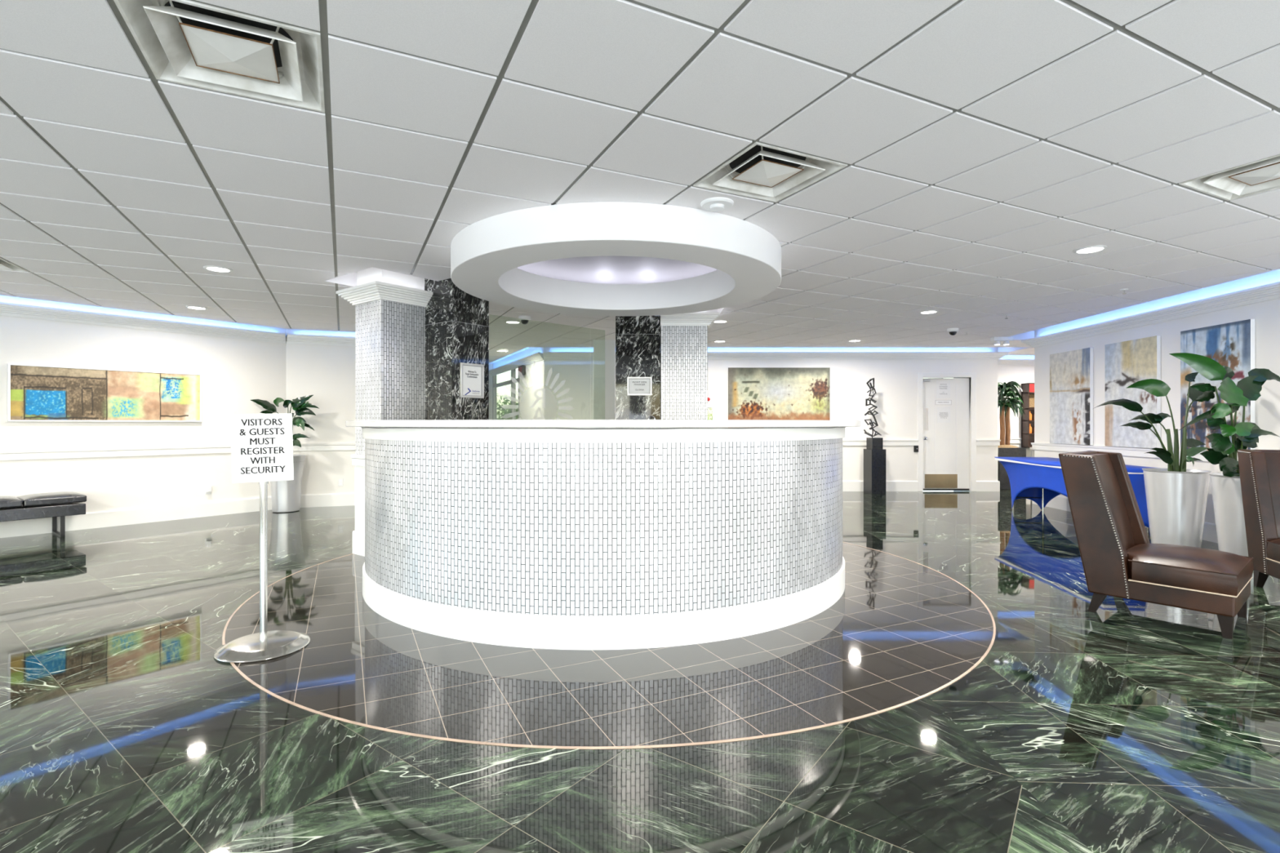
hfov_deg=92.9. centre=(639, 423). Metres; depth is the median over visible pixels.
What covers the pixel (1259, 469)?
slipper chair
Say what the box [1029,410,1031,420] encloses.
glass bottle
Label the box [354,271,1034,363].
ceiling
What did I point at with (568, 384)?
wall
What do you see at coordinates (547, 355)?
trim
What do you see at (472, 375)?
framed notice
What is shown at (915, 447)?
card reader
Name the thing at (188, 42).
ceiling vent
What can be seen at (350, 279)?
trim
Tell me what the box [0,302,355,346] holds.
trim
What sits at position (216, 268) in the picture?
recessed light
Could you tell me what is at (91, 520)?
baseboard
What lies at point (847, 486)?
baseboard
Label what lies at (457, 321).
pier
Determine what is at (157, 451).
trim
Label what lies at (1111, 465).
cushion
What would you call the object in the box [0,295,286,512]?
wall
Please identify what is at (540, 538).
reception desk
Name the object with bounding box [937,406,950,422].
notice
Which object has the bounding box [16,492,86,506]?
cushion
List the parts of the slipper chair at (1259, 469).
nailhead trim, leg, seat frame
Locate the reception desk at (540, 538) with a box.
[361,426,845,649]
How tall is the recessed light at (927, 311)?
0.008 m
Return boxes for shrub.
[496,393,518,419]
[496,403,518,419]
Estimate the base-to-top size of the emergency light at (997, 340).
0.126 m
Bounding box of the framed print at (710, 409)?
[707,406,713,419]
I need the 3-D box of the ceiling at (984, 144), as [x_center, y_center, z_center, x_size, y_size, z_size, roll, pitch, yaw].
[-0.248,-1.351,4.575,16.072,0.010,18.581,0,0,13]
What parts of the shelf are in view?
red panel, lamp panel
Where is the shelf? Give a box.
[1021,382,1034,448]
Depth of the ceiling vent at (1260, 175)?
3.41 m
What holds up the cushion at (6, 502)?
on the bench
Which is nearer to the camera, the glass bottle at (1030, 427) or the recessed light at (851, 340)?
the recessed light at (851, 340)
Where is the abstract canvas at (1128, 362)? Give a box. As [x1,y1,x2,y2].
[1105,335,1160,448]
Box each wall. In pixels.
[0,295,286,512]
[286,328,355,494]
[488,363,492,419]
[492,347,543,419]
[543,347,991,491]
[991,347,997,480]
[997,355,1034,457]
[1034,269,1279,524]
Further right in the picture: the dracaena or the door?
the dracaena
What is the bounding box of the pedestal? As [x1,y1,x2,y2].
[863,437,885,494]
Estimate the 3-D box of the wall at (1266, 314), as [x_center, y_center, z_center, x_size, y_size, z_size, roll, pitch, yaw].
[5.949,-0.128,3.178,0.140,2.716,12.366,0,0,2]
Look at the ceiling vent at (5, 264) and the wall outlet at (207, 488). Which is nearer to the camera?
the ceiling vent at (5, 264)
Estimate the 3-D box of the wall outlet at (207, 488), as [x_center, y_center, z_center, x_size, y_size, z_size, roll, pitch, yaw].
[-5.723,0.880,8.074,0.055,0.114,0.070,0,0,37]
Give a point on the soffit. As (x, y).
(602, 258)
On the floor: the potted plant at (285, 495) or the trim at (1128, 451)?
the potted plant at (285, 495)
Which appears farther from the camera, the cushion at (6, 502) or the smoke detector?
the cushion at (6, 502)
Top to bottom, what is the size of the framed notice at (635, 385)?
0.212 m
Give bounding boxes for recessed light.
[185,306,208,309]
[203,266,232,272]
[504,320,520,323]
[713,340,726,342]
[714,320,728,323]
[848,339,861,342]
[919,310,938,313]
[1073,245,1107,253]
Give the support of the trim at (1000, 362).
attached to the wall
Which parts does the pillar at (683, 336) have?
crown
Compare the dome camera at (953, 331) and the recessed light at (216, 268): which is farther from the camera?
the dome camera at (953, 331)
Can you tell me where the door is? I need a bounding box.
[923,377,969,490]
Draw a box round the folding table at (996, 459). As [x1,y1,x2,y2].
[995,457,1150,537]
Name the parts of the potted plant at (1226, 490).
stem, planter, stem, stem, stem, stem, stem, stem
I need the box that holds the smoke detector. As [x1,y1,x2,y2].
[700,196,733,211]
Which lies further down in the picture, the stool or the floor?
the floor
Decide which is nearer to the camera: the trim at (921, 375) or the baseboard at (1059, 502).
the baseboard at (1059, 502)
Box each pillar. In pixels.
[335,266,432,556]
[660,311,719,419]
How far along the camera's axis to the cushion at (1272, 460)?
4.54 m
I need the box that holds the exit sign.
[518,364,524,376]
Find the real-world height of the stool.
0.780 m
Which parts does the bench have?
frame, leg, leg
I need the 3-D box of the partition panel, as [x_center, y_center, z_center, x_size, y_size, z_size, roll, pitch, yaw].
[-0.463,0.070,7.900,0.285,2.319,0.040,0,0,0]
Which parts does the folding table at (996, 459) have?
leg, leg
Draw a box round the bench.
[0,492,86,537]
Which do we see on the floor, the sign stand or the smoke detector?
the sign stand
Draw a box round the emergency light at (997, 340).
[990,337,1013,345]
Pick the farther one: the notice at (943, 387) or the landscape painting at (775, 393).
the notice at (943, 387)
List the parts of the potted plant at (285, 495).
planter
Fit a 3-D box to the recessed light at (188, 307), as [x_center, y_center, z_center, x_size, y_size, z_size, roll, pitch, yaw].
[-5.130,-1.341,7.040,0.214,0.008,0.214,0,0,0]
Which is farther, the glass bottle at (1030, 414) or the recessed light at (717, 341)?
the glass bottle at (1030, 414)
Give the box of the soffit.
[450,201,781,315]
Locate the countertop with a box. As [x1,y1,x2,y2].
[345,419,860,427]
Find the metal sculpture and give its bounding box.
[863,377,881,437]
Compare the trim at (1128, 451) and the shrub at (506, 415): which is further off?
the shrub at (506, 415)
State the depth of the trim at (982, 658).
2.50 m
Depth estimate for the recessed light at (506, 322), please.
8.01 m
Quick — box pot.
[997,447,1026,489]
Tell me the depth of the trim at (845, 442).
11.06 m
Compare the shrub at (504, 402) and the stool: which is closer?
the stool
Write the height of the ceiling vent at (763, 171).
0.100 m
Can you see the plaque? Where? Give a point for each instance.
(937, 402)
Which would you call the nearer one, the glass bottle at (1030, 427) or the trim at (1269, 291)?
the trim at (1269, 291)
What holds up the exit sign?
attached to the wall at (531, 384)
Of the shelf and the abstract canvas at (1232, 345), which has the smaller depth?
the abstract canvas at (1232, 345)
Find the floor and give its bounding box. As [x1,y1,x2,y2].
[0,489,1279,852]
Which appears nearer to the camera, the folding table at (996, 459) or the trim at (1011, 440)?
the folding table at (996, 459)
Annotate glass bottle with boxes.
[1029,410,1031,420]
[1029,423,1031,433]
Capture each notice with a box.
[460,362,484,398]
[626,377,652,395]
[936,380,950,398]
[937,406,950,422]
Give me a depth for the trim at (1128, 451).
7.89 m
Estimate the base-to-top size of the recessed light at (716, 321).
0.008 m
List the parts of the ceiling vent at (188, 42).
plate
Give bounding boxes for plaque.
[935,400,951,404]
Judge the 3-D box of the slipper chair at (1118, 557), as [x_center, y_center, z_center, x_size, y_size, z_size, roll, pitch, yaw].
[3.361,0.714,3.984,0.712,1.031,0.871,0,0,-40]
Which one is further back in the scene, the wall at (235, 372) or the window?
the window
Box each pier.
[424,278,488,419]
[615,315,660,419]
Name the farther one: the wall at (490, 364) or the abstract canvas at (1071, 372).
the wall at (490, 364)
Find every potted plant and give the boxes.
[250,395,318,512]
[1093,372,1211,547]
[1168,352,1279,556]
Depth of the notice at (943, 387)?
11.11 m
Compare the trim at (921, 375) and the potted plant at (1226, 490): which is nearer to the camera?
the potted plant at (1226, 490)
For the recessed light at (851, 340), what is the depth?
9.82 m
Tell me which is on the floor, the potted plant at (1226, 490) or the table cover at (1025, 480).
the potted plant at (1226, 490)
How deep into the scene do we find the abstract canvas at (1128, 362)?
7.40 m
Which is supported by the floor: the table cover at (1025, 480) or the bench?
the bench
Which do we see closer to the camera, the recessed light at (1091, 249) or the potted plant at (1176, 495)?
the recessed light at (1091, 249)
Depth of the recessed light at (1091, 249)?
4.67 m
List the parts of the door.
push plate, kick plate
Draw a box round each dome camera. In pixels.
[518,315,530,324]
[946,328,959,335]
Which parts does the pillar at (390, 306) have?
chair rail, board, panel, crown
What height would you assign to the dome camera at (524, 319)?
0.094 m
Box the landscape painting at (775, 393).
[728,367,830,420]
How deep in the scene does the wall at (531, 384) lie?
11.85 m
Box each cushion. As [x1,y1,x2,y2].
[0,496,22,508]
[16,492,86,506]
[1087,453,1134,550]
[1126,543,1253,595]
[1264,452,1279,537]
[1266,537,1279,562]
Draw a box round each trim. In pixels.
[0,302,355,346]
[0,443,355,460]
[16,266,1273,363]
[222,542,995,749]
[488,351,543,376]
[542,351,1008,359]
[842,440,1000,445]
[917,372,976,491]
[997,359,1034,365]
[997,438,1022,443]
[1021,281,1279,347]
[1031,442,1238,461]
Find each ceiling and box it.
[0,0,1279,363]
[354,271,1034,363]
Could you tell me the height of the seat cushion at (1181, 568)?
0.179 m
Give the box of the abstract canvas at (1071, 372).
[1049,347,1093,444]
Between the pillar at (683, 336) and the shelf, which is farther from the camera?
the shelf
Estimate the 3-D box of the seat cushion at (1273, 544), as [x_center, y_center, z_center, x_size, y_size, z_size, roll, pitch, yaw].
[4.812,0.886,4.118,0.708,0.179,0.591,0,0,20]
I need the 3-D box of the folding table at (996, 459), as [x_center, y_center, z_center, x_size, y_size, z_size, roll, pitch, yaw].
[5.412,0.860,7.628,0.720,0.741,2.420,0,0,6]
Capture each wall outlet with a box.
[204,485,211,494]
[337,478,343,486]
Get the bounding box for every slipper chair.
[1058,450,1253,639]
[1237,448,1279,587]
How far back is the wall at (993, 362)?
11.08 m
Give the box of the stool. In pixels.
[1030,447,1034,457]
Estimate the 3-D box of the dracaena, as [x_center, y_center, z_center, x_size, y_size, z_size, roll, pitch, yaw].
[6.962,0.210,11.648,0.748,2.040,0.597,0,0,0]
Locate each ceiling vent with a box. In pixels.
[0,257,28,271]
[113,0,324,112]
[693,141,847,202]
[1178,153,1279,200]
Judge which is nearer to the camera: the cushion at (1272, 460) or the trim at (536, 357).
the cushion at (1272, 460)
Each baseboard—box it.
[0,493,355,537]
[842,480,999,491]
[1031,495,1217,542]
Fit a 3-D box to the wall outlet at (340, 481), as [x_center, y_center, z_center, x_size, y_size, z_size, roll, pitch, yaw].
[-4.482,0.879,9.113,0.070,0.114,0.008,0,0,-20]
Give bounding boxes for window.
[492,368,519,419]
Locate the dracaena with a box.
[997,381,1026,489]
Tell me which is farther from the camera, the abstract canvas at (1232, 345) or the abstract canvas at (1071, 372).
the abstract canvas at (1071, 372)
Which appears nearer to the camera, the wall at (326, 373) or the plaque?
the wall at (326, 373)
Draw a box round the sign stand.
[213,413,310,662]
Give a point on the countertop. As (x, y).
(413, 423)
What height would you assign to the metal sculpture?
1.053 m
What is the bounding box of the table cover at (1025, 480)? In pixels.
[995,457,1160,536]
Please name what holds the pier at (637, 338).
on the floor
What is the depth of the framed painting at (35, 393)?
7.18 m
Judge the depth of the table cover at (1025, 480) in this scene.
7.91 m
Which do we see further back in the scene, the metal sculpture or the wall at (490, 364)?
the wall at (490, 364)
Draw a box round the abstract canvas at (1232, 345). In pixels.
[1180,319,1255,451]
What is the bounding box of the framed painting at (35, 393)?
[7,363,201,422]
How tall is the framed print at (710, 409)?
0.300 m
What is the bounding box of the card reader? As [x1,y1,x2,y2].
[913,445,918,452]
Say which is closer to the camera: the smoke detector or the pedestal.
the smoke detector
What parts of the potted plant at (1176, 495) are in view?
stem, stem, stem, stem, stem, stem, planter, stem, stem, stem, stem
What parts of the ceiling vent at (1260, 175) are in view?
plate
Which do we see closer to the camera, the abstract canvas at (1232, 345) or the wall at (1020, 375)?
the abstract canvas at (1232, 345)
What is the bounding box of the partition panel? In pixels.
[593,339,615,419]
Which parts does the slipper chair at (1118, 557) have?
nailhead trim, leg, seat frame, leg, leg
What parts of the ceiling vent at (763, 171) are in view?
plate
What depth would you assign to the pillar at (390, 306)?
5.67 m

